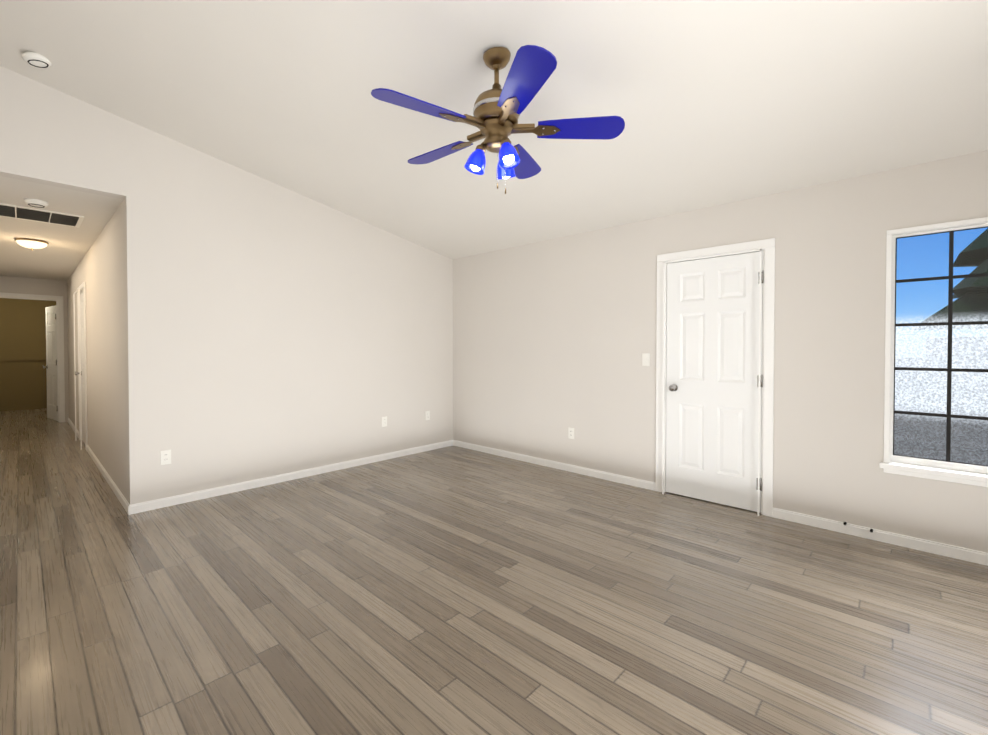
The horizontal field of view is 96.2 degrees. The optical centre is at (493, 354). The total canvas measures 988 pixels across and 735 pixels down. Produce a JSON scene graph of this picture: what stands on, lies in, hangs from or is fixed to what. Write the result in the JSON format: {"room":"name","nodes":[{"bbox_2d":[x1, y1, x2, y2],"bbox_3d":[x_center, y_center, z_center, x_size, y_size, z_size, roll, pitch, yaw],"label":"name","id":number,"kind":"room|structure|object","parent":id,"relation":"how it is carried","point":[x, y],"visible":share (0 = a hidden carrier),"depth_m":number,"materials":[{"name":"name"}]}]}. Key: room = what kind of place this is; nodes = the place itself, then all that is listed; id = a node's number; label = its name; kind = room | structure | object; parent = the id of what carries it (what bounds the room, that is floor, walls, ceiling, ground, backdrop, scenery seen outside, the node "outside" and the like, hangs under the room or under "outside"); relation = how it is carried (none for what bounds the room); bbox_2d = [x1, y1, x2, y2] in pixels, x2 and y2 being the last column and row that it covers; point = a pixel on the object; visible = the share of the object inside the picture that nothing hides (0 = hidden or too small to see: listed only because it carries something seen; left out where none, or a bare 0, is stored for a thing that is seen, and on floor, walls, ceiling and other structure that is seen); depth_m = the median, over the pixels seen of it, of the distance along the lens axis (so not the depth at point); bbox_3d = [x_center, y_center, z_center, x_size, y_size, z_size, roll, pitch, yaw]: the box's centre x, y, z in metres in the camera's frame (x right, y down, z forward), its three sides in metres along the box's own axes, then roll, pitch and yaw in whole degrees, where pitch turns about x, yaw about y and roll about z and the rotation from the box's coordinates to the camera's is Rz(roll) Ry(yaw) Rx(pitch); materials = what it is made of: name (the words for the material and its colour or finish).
{"room":"empty living room","nodes":[
{"label":"empty living room","id":0,"kind":"room"},
{"bbox_2d":[0,298,55,411],"bbox_3d":[-9.895,-0.093,9.111,0.150,2.490,3.440,1,1,43],"label":"wall","id":1,"kind":"structure","parent":0,"point":[23,381],"depth_m":9.18,"materials":[{"name":"paint"}]},
{"bbox_2d":[0,276,68,421],"bbox_3d":[-7.793,-0.068,7.398,0.120,2.490,0.967,1,1,43],"label":"wall","id":2,"kind":"structure","parent":0,"point":[19,285],"depth_m":7.52,"materials":[{"name":"paint"}]},
{"bbox_2d":[0,292,64,422],"bbox_3d":[-7.779,0.087,7.403,0.137,2.180,0.850,1,1,43],"label":"door frame","id":3,"kind":"structure","parent":2,"relation":"attached to","point":[60,358],"depth_m":7.63,"materials":[{"name":"white wood"}]},
{"bbox_2d":[42,305,57,420],"bbox_3d":[-7.898,0.151,7.931,0.710,2.022,0.175,1,1,34],"label":"door","id":4,"kind":"structure","parent":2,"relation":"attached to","point":[51,362],"depth_m":7.90,"materials":[{"name":"white wood"}]},
{"bbox_2d":[67,200,127,500],"bbox_3d":[-5.164,-0.043,5.686,6.300,2.490,0.120,1,1,43],"label":"wall","id":5,"kind":"structure","parent":0,"point":[99,270],"depth_m":4.33,"materials":[{"name":"paint"}]},
{"bbox_2d":[68,418,78,437],"bbox_3d":[-6.614,1.148,6.968,2.214,0.072,0.013,1,1,43],"label":"baseboard","id":6,"kind":"structure","parent":5,"relation":"attached to","point":[69,421],"depth_m":6.99,"materials":[{"name":"white wood"}]},
{"bbox_2d":[75,292,84,442],"bbox_3d":[-5.456,0.181,5.867,0.782,2.022,0.105,1,1,43],"label":"hall door","id":7,"kind":"structure","parent":5,"relation":"in","point":[82,364],"depth_m":6.02,"materials":[{"name":"white wood"}]},
{"bbox_2d":[73,282,87,449],"bbox_3d":[-5.433,0.142,5.899,0.940,2.115,0.180,1,1,43],"label":"door frame","id":8,"kind":"structure","parent":5,"relation":"attached to","point":[81,288],"depth_m":5.58,"materials":[{"name":"white wood"}]},
{"bbox_2d":[86,445,127,507],"bbox_3d":[-3.975,1.184,4.503,3.104,0.072,0.013,1,1,43],"label":"baseboard","id":9,"kind":"structure","parent":5,"relation":"attached to","point":[113,486],"depth_m":4.22,"materials":[{"name":"white wood"}]},
{"bbox_2d":[0,66,452,504],"bbox_3d":[-2.052,-0.409,4.310,0.120,3.264,4.540,1,1,43],"label":"wall","id":10,"kind":"structure","parent":0,"point":[273,329],"depth_m":3.98,"materials":[{"name":"paint"}]},
{"bbox_2d":[160,450,170,464],"bbox_3d":[-2.657,0.833,3.586,0.008,0.114,0.070,1,1,43],"label":"electrical outlet","id":11,"kind":"object","parent":10,"relation":"attached to","point":[165,456],"visible":1,"depth_m":3.58,"materials":[{"name":"white plastic"}]},
{"bbox_2d":[124,440,451,514],"bbox_3d":[-1.689,1.182,4.647,0.043,0.072,3.346,1,1,43],"label":"baseboard","id":12,"kind":"structure","parent":10,"relation":"attached to","point":[203,494],"depth_m":4.14,"materials":[{"name":"white wood"}]},
{"bbox_2d":[382,416,386,426],"bbox_3d":[-1.257,0.771,5.083,0.008,0.114,0.070,1,1,43],"label":"electrical outlet","id":13,"kind":"object","parent":10,"relation":"attached to","point":[384,421],"visible":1,"depth_m":5.08,"materials":[{"name":"white plastic"}]},
{"bbox_2d":[425,411,429,419],"bbox_3d":[-0.830,0.765,5.540,0.008,0.114,0.070,1,1,43],"label":"electrical outlet","id":14,"kind":"object","parent":10,"relation":"attached to","point":[427,415],"visible":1,"depth_m":5.54,"materials":[{"name":"white plastic"}]},
{"bbox_2d":[0,408,987,734],"bbox_3d":[-3.708,1.273,4.993,14.840,0.120,5.840,1,1,43],"label":"floor","id":15,"kind":"structure","parent":0,"point":[452,590],"depth_m":2.16,"materials":[{"name":"laminate"}]},
{"bbox_2d":[0,0,987,280],"bbox_3d":[-3.708,-1.688,4.949,14.840,0.944,5.840,1,1,43],"label":"ceiling","id":16,"kind":"structure","parent":0,"point":[714,102],"depth_m":2.63,"materials":[{"name":"paint"}]},
{"bbox_2d":[14,238,48,249],"bbox_3d":[-5.012,-1.183,4.806,0.260,0.104,0.260,1,1,43],"label":"flush-mount light","id":17,"kind":"object","parent":16,"relation":"attached to","point":[32,244],"visible":1,"depth_m":4.74,"materials":[{"name":"white glass"}]},
{"bbox_2d":[24,198,48,207],"bbox_3d":[-3.631,-1.197,3.516,0.136,0.039,0.136,1,1,43],"label":"smoke detector","id":18,"kind":"object","parent":16,"relation":"attached to","point":[36,203],"visible":1,"depth_m":3.49,"materials":[{"name":"white plastic"}]},
{"bbox_2d":[21,52,51,67],"bbox_3d":[-2.885,-1.856,2.796,0.136,0.058,0.136,1,1,43],"label":"smoke detector","id":19,"kind":"object","parent":16,"relation":"attached to","point":[35,59],"visible":0.96,"depth_m":2.77,"materials":[{"name":"white plastic"}]},
{"bbox_2d":[0,203,83,227],"bbox_3d":[-4.018,-1.216,3.863,0.500,0.010,0.620,1,1,43],"label":"ceiling vent","id":20,"kind":"object","parent":16,"relation":"in","point":[32,214],"visible":0.98,"depth_m":3.88,"materials":[{"name":"white plastic"}]},
{"bbox_2d":[371,45,624,193],"bbox_3d":[-0.025,-1.217,2.353,1.243,0.747,1.272,1,1,43],"label":"fan","id":21,"kind":"object","parent":16,"relation":"hanging from","point":[497,112],"visible":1,"depth_m":2.26,"materials":[{"name":"blue plastic"}]},
{"bbox_2d":[453,150,987,552],"bbox_3d":[1.540,-0.018,3.985,5.820,2.490,0.120,1,1,43],"label":"wall","id":22,"kind":"structure","parent":0,"point":[554,340],"depth_m":3.36,"materials":[{"name":"paint"}]},
{"bbox_2d":[452,440,655,490],"bbox_3d":[0.468,1.178,4.913,2.710,0.072,0.013,1,1,43],"label":"baseboard","id":23,"kind":"structure","parent":22,"relation":"attached to","point":[631,481],"depth_m":4.66,"materials":[{"name":"white wood"}]},
{"bbox_2d":[568,427,573,438],"bbox_3d":[0.802,0.819,4.599,0.070,0.114,0.008,1,1,43],"label":"electrical outlet","id":24,"kind":"object","parent":22,"relation":"attached to","point":[570,433],"visible":1,"depth_m":4.60,"materials":[{"name":"white plastic"}]},
{"bbox_2d":[642,353,649,365],"bbox_3d":[1.384,0.047,4.039,0.070,0.114,0.014,1,1,43],"label":"light switch","id":25,"kind":"object","parent":22,"relation":"attached to","point":[645,359],"visible":1,"depth_m":4.04,"materials":[{"name":"white plastic"}]},
{"bbox_2d":[666,251,763,512],"bbox_3d":[1.813,0.213,3.683,0.748,2.022,0.175,1,1,43],"label":"door","id":26,"kind":"structure","parent":22,"relation":"in","point":[712,376],"depth_m":3.65,"materials":[{"name":"white paint"},{"name":"satin nickel"}]},
{"bbox_2d":[656,238,774,516],"bbox_3d":[1.814,0.174,3.691,0.906,2.115,0.180,1,1,43],"label":"door frame","id":27,"kind":"structure","parent":22,"relation":"attached to","point":[766,247],"depth_m":3.41,"materials":[{"name":"white wood"}]},
{"bbox_2d":[772,508,987,565],"bbox_3d":[2.816,1.210,2.720,1.904,0.072,0.013,1,1,43],"label":"baseboard","id":28,"kind":"structure","parent":22,"relation":"attached to","point":[961,553],"depth_m":2.92,"materials":[{"name":"white wood"}]},
{"bbox_2d":[879,217,987,486],"bbox_3d":[2.816,-0.014,2.734,0.642,1.594,0.115,1,1,43],"label":"window","id":29,"kind":"structure","parent":22,"relation":"in","point":[948,470],"depth_m":2.80,"materials":[{"name":"white"}]},
{"label":"outside","id":30,"kind":"structure","parent":0,"visible":0},
{"bbox_2d":[894,357,987,464],"bbox_3d":[34.122,1.021,28.316,100.000,0.200,79.860,1,1,43],"label":"ground","id":31,"kind":"structure","parent":30,"point":[955,441],"depth_m":6.76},
{"bbox_2d":[910,228,987,329],"bbox_3d":[11.690,-3.579,8.864,4.877,9.570,4.499,1,1,43],"label":"pine tree","id":32,"kind":"object","parent":31,"relation":"on","point":[964,291],"depth_m":9.22,"materials":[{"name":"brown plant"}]},
{"bbox_2d":[926,337,987,384],"bbox_3d":[29.604,0.384,5.231,35.100,1.750,0.250,1,1,43],"label":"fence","id":33,"kind":"object","parent":31,"relation":"on","point":[960,358],"depth_m":16.47,"materials":[{"name":"white"}]}
]}

